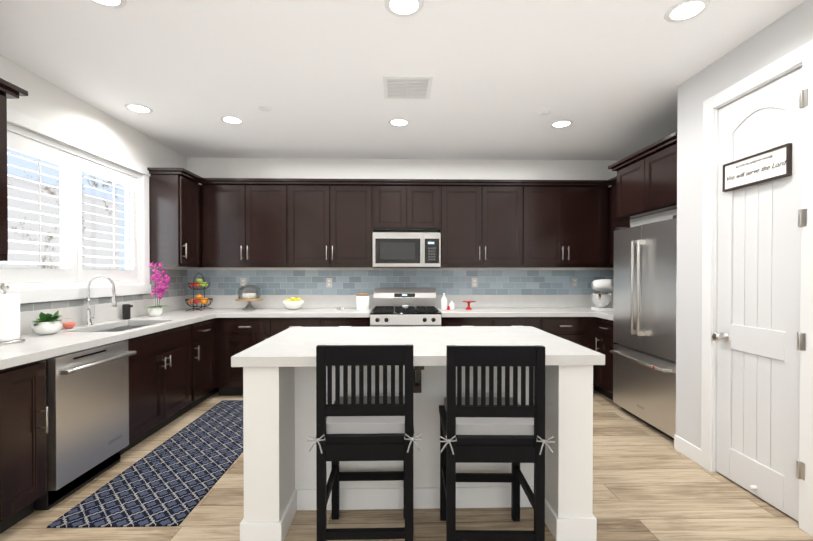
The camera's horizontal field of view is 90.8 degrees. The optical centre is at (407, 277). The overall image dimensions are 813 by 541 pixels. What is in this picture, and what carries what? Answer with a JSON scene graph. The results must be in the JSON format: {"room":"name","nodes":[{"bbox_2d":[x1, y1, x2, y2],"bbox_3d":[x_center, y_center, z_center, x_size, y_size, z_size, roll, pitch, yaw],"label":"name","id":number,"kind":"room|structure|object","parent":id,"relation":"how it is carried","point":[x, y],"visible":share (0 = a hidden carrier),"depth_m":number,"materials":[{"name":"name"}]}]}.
{"room":"kitchen","nodes":[
{"label":"kitchen","id":0,"kind":"room"},
{"bbox_2d":[0,55,186,331],"bbox_3d":[-2.658,-0.049,0.667,0.150,2.747,8.440,0,0,-1],"label":"wall","id":1,"kind":"structure","parent":0,"point":[48,102],"depth_m":3.27,"materials":[{"name":"white paint"}]},
{"bbox_2d":[0,86,15,261],"bbox_3d":[-2.450,-0.580,1.982,0.325,0.977,0.673,0,0,-1],"label":"upper cabinet","id":2,"kind":"object","parent":1,"relation":"attached to","point":[5,94],"depth_m":2.28,"materials":[{"name":"brown wood"}]},
{"bbox_2d":[0,107,150,303],"bbox_3d":[-2.680,-0.473,3.229,0.128,1.290,1.790,0,0,-1],"label":"window","id":3,"kind":"structure","parent":1,"relation":"in","point":[50,132],"depth_m":3.31,"materials":[{"name":"white"}]},
{"bbox_2d":[0,124,140,288],"bbox_3d":[-2.701,-0.473,3.229,0.156,1.086,1.570,0,0,-1],"label":"window shutters","id":4,"kind":"object","parent":3,"relation":"attached to","point":[74,165],"visible":0.98,"depth_m":3.21,"materials":[{"name":"white"}]},
{"bbox_2d":[20,269,187,311],"bbox_3d":[-2.634,0.079,3.009,0.007,0.304,3.720,0,0,-1],"label":"tile backsplash","id":5,"kind":"structure","parent":1,"relation":"attached to","point":[178,284],"depth_m":3.92,"materials":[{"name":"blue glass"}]},
{"bbox_2d":[148,170,199,267],"bbox_3d":[-2.506,-0.601,4.338,0.325,0.977,0.420,0,0,-1],"label":"upper cabinet","id":6,"kind":"object","parent":1,"relation":"attached to","point":[174,196],"depth_m":4.13,"materials":[{"name":"brown wood"}]},
{"bbox_2d":[187,157,618,269],"bbox_3d":[-0.006,-0.087,5.027,5.760,2.747,0.150,0,0,-1],"label":"wall","id":7,"kind":"structure","parent":0,"point":[336,168],"depth_m":4.94,"materials":[{"name":"white paint"}]},
{"bbox_2d":[200,178,295,267],"bbox_3d":[-1.840,-0.604,4.703,1.067,0.977,0.396,0,0,-1],"label":"upper cabinet","id":8,"kind":"object","parent":7,"relation":"attached to","point":[272,223],"depth_m":4.58,"materials":[{"name":"brown wood"}]},
{"bbox_2d":[296,182,379,267],"bbox_3d":[-0.888,-0.604,4.762,1.121,0.977,0.325,0,0,-1],"label":"upper cabinet","id":9,"kind":"object","parent":7,"relation":"attached to","point":[336,222],"depth_m":4.61,"materials":[{"name":"brown wood"}]},
{"bbox_2d":[380,182,411,231],"bbox_3d":[-0.177,-0.827,4.777,0.453,0.532,0.325,0,0,-1],"label":"upper cabinet","id":10,"kind":"object","parent":7,"relation":"attached to","point":[395,197],"depth_m":4.62,"materials":[{"name":"brown wood"}]},
{"bbox_2d":[373,232,440,267],"bbox_3d":[-0.012,-0.311,4.726,0.771,0.400,0.429,0,0,-1],"label":"microwave","id":11,"kind":"object","parent":10,"relation":"attached to","point":[406,250],"visible":1,"depth_m":4.55,"materials":[{"name":"silver metal"}]},
{"bbox_2d":[188,270,613,294],"bbox_3d":[-0.004,0.062,4.949,5.358,0.304,0.008,0,0,-1],"label":"tile backsplash","id":12,"kind":"structure","parent":7,"relation":"attached to","point":[446,282],"depth_m":4.94,"materials":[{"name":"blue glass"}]},
{"bbox_2d":[240,278,245,286],"bbox_3d":[-2.004,0.066,4.894,0.072,0.115,0.006,0,0,-1],"label":"electrical outlet plate","id":13,"kind":"object","parent":12,"relation":"attached to","point":[242,280],"depth_m":4.89,"materials":[{"name":"grey plastic"}]},
{"bbox_2d":[326,278,331,286],"bbox_3d":[-0.959,0.065,4.919,0.072,0.115,0.006,0,0,-1],"label":"electrical outlet plate","id":14,"kind":"object","parent":12,"relation":"attached to","point":[328,280],"depth_m":4.92,"materials":[{"name":"grey plastic"}]},
{"bbox_2d":[472,278,477,286],"bbox_3d":[0.832,0.065,4.961,0.072,0.115,0.006,0,0,-1],"label":"electrical outlet plate","id":15,"kind":"object","parent":12,"relation":"attached to","point":[474,282],"depth_m":4.96,"materials":[{"name":"grey plastic"}]},
{"bbox_2d":[572,278,577,286],"bbox_3d":[2.085,0.065,4.991,0.072,0.115,0.006,0,0,-1],"label":"electrical outlet plate","id":16,"kind":"object","parent":12,"relation":"attached to","point":[574,280],"depth_m":4.99,"materials":[{"name":"grey plastic"}]},
{"bbox_2d":[412,182,439,231],"bbox_3d":[0.151,-0.827,4.785,0.452,0.532,0.325,0,0,-1],"label":"upper cabinet","id":17,"kind":"object","parent":7,"relation":"attached to","point":[425,195],"depth_m":4.63,"materials":[{"name":"brown wood"}]},
{"bbox_2d":[432,182,515,267],"bbox_3d":[0.856,-0.605,4.803,1.106,0.977,0.325,0,0,-1],"label":"upper cabinet","id":18,"kind":"object","parent":7,"relation":"attached to","point":[478,219],"depth_m":4.65,"materials":[{"name":"brown wood"}]},
{"bbox_2d":[516,182,611,267],"bbox_3d":[1.824,-0.605,4.788,1.099,0.977,0.401,0,0,-1],"label":"upper cabinet","id":19,"kind":"object","parent":7,"relation":"attached to","point":[559,224],"depth_m":4.67,"materials":[{"name":"brown wood"}]},
{"bbox_2d":[612,158,676,221],"bbox_3d":[2.388,-0.828,3.720,0.630,0.512,0.524,0,0,-1],"label":"upper cabinet","id":20,"kind":"object","parent":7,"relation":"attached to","point":[624,184],"depth_m":3.81,"materials":[{"name":"brown wood"}]},
{"bbox_2d":[0,0,805,159],"bbox_3d":[0.096,-1.483,0.721,5.760,0.120,8.840,0,0,-1],"label":"ceiling","id":21,"kind":"structure","parent":0,"point":[607,77],"depth_m":2.75,"materials":[{"name":"white paint"}]},
{"bbox_2d":[89,0,126,8],"bbox_3d":[-1.551,-1.432,2.037,0.203,0.004,0.203,0,1,44],"label":"recessed light","id":22,"kind":"object","parent":21,"relation":"in","point":[116,4],"depth_m":2.10,"materials":[{"name":"white"}]},
{"bbox_2d":[124,104,152,113],"bbox_3d":[-2.299,-1.444,3.435,0.203,0.004,0.203,0,1,44],"label":"recessed light","id":23,"kind":"object","parent":21,"relation":"in","point":[137,108],"depth_m":3.43,"materials":[{"name":"white"}]},
{"bbox_2d":[220,116,243,123],"bbox_3d":[-1.611,-1.446,3.692,0.203,0.004,0.203,0,1,44],"label":"recessed light","id":24,"kind":"object","parent":21,"relation":"in","point":[228,119],"depth_m":3.69,"materials":[{"name":"white"}]},
{"bbox_2d":[259,106,270,111],"bbox_3d":[-1.220,-1.440,3.436,0.103,0.012,0.103,0,1,-10],"label":"cap","id":25,"kind":"object","parent":21,"relation":"attached to","point":[267,109],"depth_m":3.42,"materials":[{"name":"white plastic"}]},
{"bbox_2d":[388,118,409,126],"bbox_3d":[-0.076,-1.447,3.748,0.203,0.004,0.203,0,1,44],"label":"recessed light","id":26,"kind":"object","parent":21,"relation":"in","point":[398,122],"depth_m":3.75,"materials":[{"name":"white"}]},
{"bbox_2d":[385,0,422,16],"bbox_3d":[-0.017,-1.433,2.109,0.203,0.004,0.203,0,1,44],"label":"recessed light","id":27,"kind":"object","parent":21,"relation":"in","point":[400,8],"depth_m":2.13,"materials":[{"name":"white"}]},
{"bbox_2d":[383,76,432,98],"bbox_3d":[0.001,-1.439,3.050,0.360,0.008,0.360,0,0,-1],"label":"ceiling vent","id":28,"kind":"object","parent":21,"relation":"in","point":[407,87],"visible":1,"depth_m":3.03,"materials":[{"name":"white metal"}]},
{"bbox_2d":[538,110,550,114],"bbox_3d":[1.205,-1.441,3.518,0.103,0.012,0.103,0,1,-10],"label":"cap","id":29,"kind":"object","parent":21,"relation":"attached to","point":[545,112],"depth_m":3.50,"materials":[{"name":"white plastic"}]},
{"bbox_2d":[550,120,572,127],"bbox_3d":[1.455,-1.447,3.785,0.203,0.004,0.203,0,1,44],"label":"recessed light","id":30,"kind":"object","parent":21,"relation":"in","point":[561,123],"depth_m":3.77,"materials":[{"name":"white"}]},
{"bbox_2d":[664,0,710,22],"bbox_3d":[1.502,-1.433,2.155,0.203,0.004,0.203,0,1,44],"label":"recessed light","id":31,"kind":"object","parent":21,"relation":"in","point":[685,10],"depth_m":2.15,"materials":[{"name":"white"}]},
{"bbox_2d":[0,389,812,540],"bbox_3d":[0.096,1.384,0.746,5.760,0.120,8.840,0,0,-1],"label":"floor","id":32,"kind":"structure","parent":0,"point":[650,483],"depth_m":2.25,"materials":[{"name":"brown wood"}]},
{"bbox_2d":[0,366,19,533],"bbox_3d":[-2.288,0.886,1.585,0.630,0.862,0.840,0,0,-1],"label":"base cabinet","id":33,"kind":"object","parent":32,"relation":"on","point":[9,451],"depth_m":2.00,"materials":[{"name":"black wood"}]},
{"bbox_2d":[0,295,215,369],"bbox_3d":[-2.318,0.336,3.005,0.638,0.209,3.690,0,0,-1],"label":"countertop","id":34,"kind":"structure","parent":33,"relation":"on","point":[34,347],"depth_m":3.09,"materials":[{"name":"white stone"}]},
{"bbox_2d":[0,283,24,344],"bbox_3d":[-2.435,0.214,2.426,0.176,0.360,0.176,0,0,-1],"label":"paper towel holder","id":35,"kind":"object","parent":34,"relation":"on","point":[9,318],"visible":1,"depth_m":2.40,"materials":[{"name":"white paper"}]},
{"bbox_2d":[31,310,67,334],"bbox_3d":[-2.458,0.312,2.752,0.213,0.160,0.220,0,0,-1],"label":"potted plant","id":36,"kind":"object","parent":34,"relation":"on","point":[47,324],"visible":1,"depth_m":2.72,"materials":[{"name":"green plant"}]},
{"bbox_2d":[62,322,75,328],"bbox_3d":[-2.568,0.367,3.044,0.084,0.045,0.083,0,0,-1],"label":"bowl","id":37,"kind":"object","parent":34,"relation":"on","point":[68,325],"visible":0.9,"depth_m":3.02,"materials":[{"name":"brown"}]},
{"bbox_2d":[84,275,116,325],"bbox_3d":[-2.481,0.182,3.263,0.255,0.410,0.092,0,0,-1],"label":"faucet","id":38,"kind":"object","parent":34,"relation":"on","point":[88,319],"visible":1,"depth_m":3.23,"materials":[{"name":"silver metal"}]},
{"bbox_2d":[98,326,142,331],"bbox_3d":[-2.305,0.536,3.252,0.416,0.193,0.756,0,0,-1],"label":"sink","id":39,"kind":"object","parent":34,"relation":"in","point":[121,329],"visible":0.06,"depth_m":3.52,"materials":[{"name":"silver metal"}]},
{"bbox_2d":[122,304,132,319],"bbox_3d":[-2.571,0.315,3.684,0.081,0.138,0.062,0,0,-1],"label":"soap dispenser","id":40,"kind":"object","parent":34,"relation":"on","point":[126,311],"visible":1,"depth_m":3.66,"materials":[{"name":"black plastic"}]},
{"bbox_2d":[147,262,170,315],"bbox_3d":[-2.456,0.114,3.970,0.223,0.534,0.363,0,0,-1],"label":"orchid","id":41,"kind":"object","parent":34,"relation":"on","point":[155,310],"visible":1,"depth_m":3.93,"materials":[{"name":"pink plant"}]},
{"bbox_2d":[16,359,47,520],"bbox_3d":[-2.299,0.882,2.042,0.630,0.862,0.376,0,0,-1],"label":"base cabinet","id":42,"kind":"object","parent":32,"relation":"on","point":[31,397],"depth_m":2.13,"materials":[{"name":"black wood"}]},
{"bbox_2d":[34,340,135,509],"bbox_3d":[-2.254,0.879,2.541,0.688,0.858,0.606,0,0,-1],"label":"dishwasher","id":43,"kind":"object","parent":32,"relation":"on","point":[87,392],"visible":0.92,"depth_m":2.45,"materials":[{"name":"silver metal"}]},
{"bbox_2d":[47,400,243,527],"bbox_3d":[-1.572,1.299,3.156,0.680,0.008,2.100,0,0,-1],"label":"rug","id":44,"kind":"object","parent":32,"relation":"on","point":[173,479],"visible":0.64,"depth_m":2.58,"materials":[{"name":"blue fabric"}]},
{"bbox_2d":[121,349,187,454],"bbox_3d":[-2.329,0.987,3.315,0.630,0.630,0.900,0,0,-1],"label":"base cabinet","id":45,"kind":"object","parent":32,"relation":"on","point":[175,373],"depth_m":3.22,"materials":[{"name":"black wood"}]},
{"bbox_2d":[122,318,215,410],"bbox_3d":[-2.344,0.865,3.953,0.630,0.862,0.518,0,0,-1],"label":"base cabinet","id":46,"kind":"object","parent":32,"relation":"on","point":[199,338],"depth_m":3.84,"materials":[{"name":"black wood"}]},
{"bbox_2d":[216,318,279,395],"bbox_3d":[-1.731,0.860,4.602,0.669,0.862,0.630,0,0,-1],"label":"base cabinet","id":47,"kind":"object","parent":32,"relation":"on","point":[234,336],"depth_m":4.29,"materials":[{"name":"black wood"}]},
{"bbox_2d":[280,318,327,331],"bbox_3d":[-1.199,0.859,4.614,0.675,0.862,0.630,0,0,-1],"label":"base cabinet","id":48,"kind":"object","parent":32,"relation":"on","point":[285,323],"depth_m":4.30,"materials":[{"name":"black wood"}]},
{"bbox_2d":[328,317,369,326],"bbox_3d":[-0.707,0.859,4.626,0.590,0.862,0.630,0,0,-1],"label":"base cabinet","id":49,"kind":"object","parent":32,"relation":"on","point":[344,321],"depth_m":4.31,"materials":[{"name":"black wood"}]},
{"bbox_2d":[307,345,421,540],"bbox_3d":[-0.192,0.807,1.990,0.504,1.012,0.468,0,0,-1],"label":"bar stool","id":50,"kind":"object","parent":32,"relation":"on","point":[362,427],"visible":1,"depth_m":1.78,"materials":[{"name":"black paint"}]},
{"bbox_2d":[370,288,440,326],"bbox_3d":[-0.024,0.711,4.582,0.760,1.160,0.702,0,0,-1],"label":"range","id":51,"kind":"object","parent":32,"relation":"on","point":[404,307],"visible":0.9,"depth_m":4.59,"materials":[{"name":"silver metal"}]},
{"bbox_2d":[235,366,596,540],"bbox_3d":[0.076,0.867,2.474,1.808,0.884,1.014,0,0,-1],"label":"kitchen island","id":52,"kind":"object","parent":32,"relation":"on","point":[279,398],"depth_m":2.12,"materials":[{"name":"white paint"}]},
{"bbox_2d":[231,326,604,365],"bbox_3d":[0.050,0.398,2.476,1.811,0.050,1.080,0,0,-1],"label":"island countertop","id":53,"kind":"structure","parent":52,"relation":"on","point":[293,346],"depth_m":2.31,"materials":[{"name":"white stone"}]},
{"bbox_2d":[441,317,499,325],"bbox_3d":[0.673,0.859,4.659,0.620,0.862,0.630,0,0,-1],"label":"base cabinet","id":54,"kind":"object","parent":32,"relation":"on","point":[445,321],"depth_m":4.34,"materials":[{"name":"black wood"}]},
{"bbox_2d":[439,345,554,540],"bbox_3d":[0.383,0.807,1.973,0.504,1.012,0.484,0,0,-1],"label":"bar stool","id":55,"kind":"object","parent":32,"relation":"on","point":[483,428],"visible":1,"depth_m":1.76,"materials":[{"name":"black paint"}]},
{"bbox_2d":[500,317,547,331],"bbox_3d":[1.178,0.859,4.671,0.670,0.862,0.630,0,0,-1],"label":"base cabinet","id":56,"kind":"object","parent":32,"relation":"on","point":[541,323],"depth_m":4.36,"materials":[{"name":"black wood"}]},
{"bbox_2d":[548,317,595,389],"bbox_3d":[1.722,0.859,4.684,0.699,0.862,0.630,0,0,-1],"label":"base cabinet","id":57,"kind":"object","parent":32,"relation":"on","point":[581,331],"depth_m":4.37,"materials":[{"name":"black wood"}]},
{"bbox_2d":[216,295,595,317],"bbox_3d":[0.004,0.322,4.614,5.356,0.209,0.678,0,0,-1],"label":"countertop","id":58,"kind":"structure","parent":57,"relation":"on","point":[271,306],"depth_m":4.89,"materials":[{"name":"white stone"}]},
{"bbox_2d":[185,273,212,310],"bbox_3d":[-2.397,0.161,4.617,0.287,0.429,0.287,0,0,-1],"label":"fruit basket stand","id":59,"kind":"object","parent":58,"relation":"on","point":[193,288],"visible":0.96,"depth_m":4.56,"materials":[{"name":"black metal"}]},
{"bbox_2d":[188,278,208,303],"bbox_3d":[-2.394,0.154,4.619,0.216,0.302,0.214,0,0,-1],"label":"fruit","id":60,"kind":"object","parent":59,"relation":"in","point":[198,297],"visible":0.77,"depth_m":4.56,"materials":[{"name":"red"}]},
{"bbox_2d":[235,292,262,309],"bbox_3d":[-1.828,0.272,4.641,0.304,0.207,0.302,0,0,-1],"label":"cake stand","id":61,"kind":"object","parent":58,"relation":"on","point":[249,298],"visible":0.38,"depth_m":4.58,"materials":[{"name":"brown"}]},
{"bbox_2d":[238,284,260,298],"bbox_3d":[-1.828,0.147,4.640,0.248,0.199,0.248,0,0,-1],"label":"cake dome","id":62,"kind":"object","parent":61,"relation":"on","point":[247,292],"visible":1,"depth_m":4.62,"materials":[{"name":"clear glass"}]},
{"bbox_2d":[283,300,303,309],"bbox_3d":[-1.328,0.323,4.674,0.244,0.105,0.244,0,0,-1],"label":"lemon bowl","id":63,"kind":"object","parent":58,"relation":"on","point":[292,305],"visible":0.9,"depth_m":4.59,"materials":[{"name":"white ceramic"}]},
{"bbox_2d":[285,297,300,300],"bbox_3d":[-1.333,0.273,4.678,0.198,0.084,0.139,0,0,-1],"label":"lemons","id":64,"kind":"object","parent":63,"relation":"in","point":[294,299],"visible":0.52,"depth_m":4.65,"materials":[{"name":"yellow food"}]},
{"bbox_2d":[356,293,369,309],"bbox_3d":[-0.518,0.282,4.673,0.158,0.187,0.158,0,0,-1],"label":"canister","id":65,"kind":"object","parent":58,"relation":"on","point":[362,301],"visible":1,"depth_m":4.61,"materials":[{"name":"white ceramic"}]},
{"bbox_2d":[441,293,453,309],"bbox_3d":[0.475,0.280,4.683,0.158,0.191,0.110,0,0,-1],"label":"bottles","id":66,"kind":"object","parent":58,"relation":"on","point":[444,304],"visible":1,"depth_m":4.67,"materials":[{"name":"white ceramic"}]},
{"bbox_2d":[462,301,475,309],"bbox_3d":[0.722,0.327,4.703,0.160,0.095,0.160,0,0,-1],"label":"cake stand","id":67,"kind":"object","parent":58,"relation":"on","point":[468,307],"visible":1,"depth_m":4.68,"materials":[{"name":"red"}]},
{"bbox_2d":[591,279,613,310],"bbox_3d":[2.279,0.195,4.593,0.362,0.362,0.270,0,0,-1],"label":"stand mixer","id":68,"kind":"object","parent":58,"relation":"on","point":[601,301],"visible":0.73,"depth_m":4.51,"materials":[{"name":"white metal"}]},
{"bbox_2d":[596,317,617,399],"bbox_3d":[2.378,0.863,4.171,0.630,0.862,0.346,0,0,-1],"label":"base cabinet","id":69,"kind":"object","parent":32,"relation":"on","point":[604,327],"depth_m":4.20,"materials":[{"name":"black wood"}]},
{"bbox_2d":[596,301,612,320],"bbox_3d":[2.369,0.326,4.162,0.648,0.209,0.340,0,0,-1],"label":"countertop","id":70,"kind":"structure","parent":69,"relation":"on","point":[608,315],"depth_m":4.22,"materials":[{"name":"white stone"}]},
{"bbox_2d":[610,215,676,439],"bbox_3d":[2.330,0.407,3.524,0.700,1.785,0.905,0,0,-1],"label":"refrigerator","id":71,"kind":"object","parent":32,"relation":"on","point":[643,351],"visible":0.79,"depth_m":3.44,"materials":[{"name":"silver metal"}]},
{"bbox_2d":[612,222,655,267],"bbox_3d":[2.526,-0.601,4.326,0.325,0.977,0.673,0,0,-1],"label":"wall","id":72,"kind":"structure","parent":0,"point":[614,224],"depth_m":4.46,"materials":[{"name":"white paint"}]},
{"bbox_2d":[676,0,812,448],"bbox_3d":[2.179,-0.042,-0.197,0.120,2.747,6.480,0,0,-1],"label":"wall","id":73,"kind":"structure","parent":0,"point":[787,33],"depth_m":2.80,"materials":[{"name":"grey paint"}]},
{"bbox_2d":[636,134,676,213],"bbox_3d":[2.398,-0.824,3.320,0.630,0.512,0.525,0,0,-1],"label":"upper cabinet","id":74,"kind":"object","parent":73,"relation":"attached to","point":[656,169],"depth_m":3.35,"materials":[{"name":"brown wood"}]},
{"bbox_2d":[674,435,700,464],"bbox_3d":[2.038,1.250,2.913,0.013,0.110,0.274,0,0,-1],"label":"baseboard","id":75,"kind":"structure","parent":73,"relation":"attached to","point":[688,449],"depth_m":2.89,"materials":[{"name":"white wood"}]},
{"bbox_2d":[701,40,812,536],"bbox_3d":[2.109,0.052,2.388,0.137,2.515,0.760,0,0,-1],"label":"door frame","id":76,"kind":"structure","parent":73,"relation":"attached to","point":[796,59],"depth_m":2.31,"materials":[{"name":"white wood"}]},
{"bbox_2d":[712,67,807,521],"bbox_3d":[2.056,0.092,2.367,0.110,2.411,0.620,0,0,-1],"label":"pantry door","id":77,"kind":"structure","parent":73,"relation":"in","point":[759,337],"depth_m":2.35,"materials":[{"name":"white painted wood"},{"name":"brushed nickel"}]},
{"bbox_2d":[722,143,791,191],"bbox_3d":[2.064,-0.640,2.385,0.021,0.174,0.439,0,0,-1],"label":"door sign","id":78,"kind":"object","parent":77,"relation":"attached to","point":[781,153],"visible":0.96,"depth_m":2.35,"materials":[{"name":"white wood"}]},
{"bbox_2d":[736,155,771,167],"bbox_3d":[2.058,-0.686,2.385,0.001,0.014,0.249,0,0,-1],"label":"lettering","id":79,"kind":"object","parent":78,"relation":"attached to","point":[770,156],"visible":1,"depth_m":2.37,"materials":[{"name":"black paint"}]},
{"bbox_2d":[727,161,785,180],"bbox_3d":[2.058,-0.630,2.377,0.001,0.029,0.394,0,0,-1],"label":"lettering","id":80,"kind":"object","parent":78,"relation":"attached to","point":[742,174],"visible":1,"depth_m":2.38,"materials":[{"name":"black paint"}]},
{"label":"outside","id":81,"kind":"structure","parent":0,"visible":0},
{"bbox_2d":[0,148,118,282],"bbox_3d":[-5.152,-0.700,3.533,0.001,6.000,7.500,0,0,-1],"label":"window","id":82,"kind":"structure","parent":81,"point":[23,194],"depth_m":5.82,"materials":[{"name":"clear glass"}]}
]}

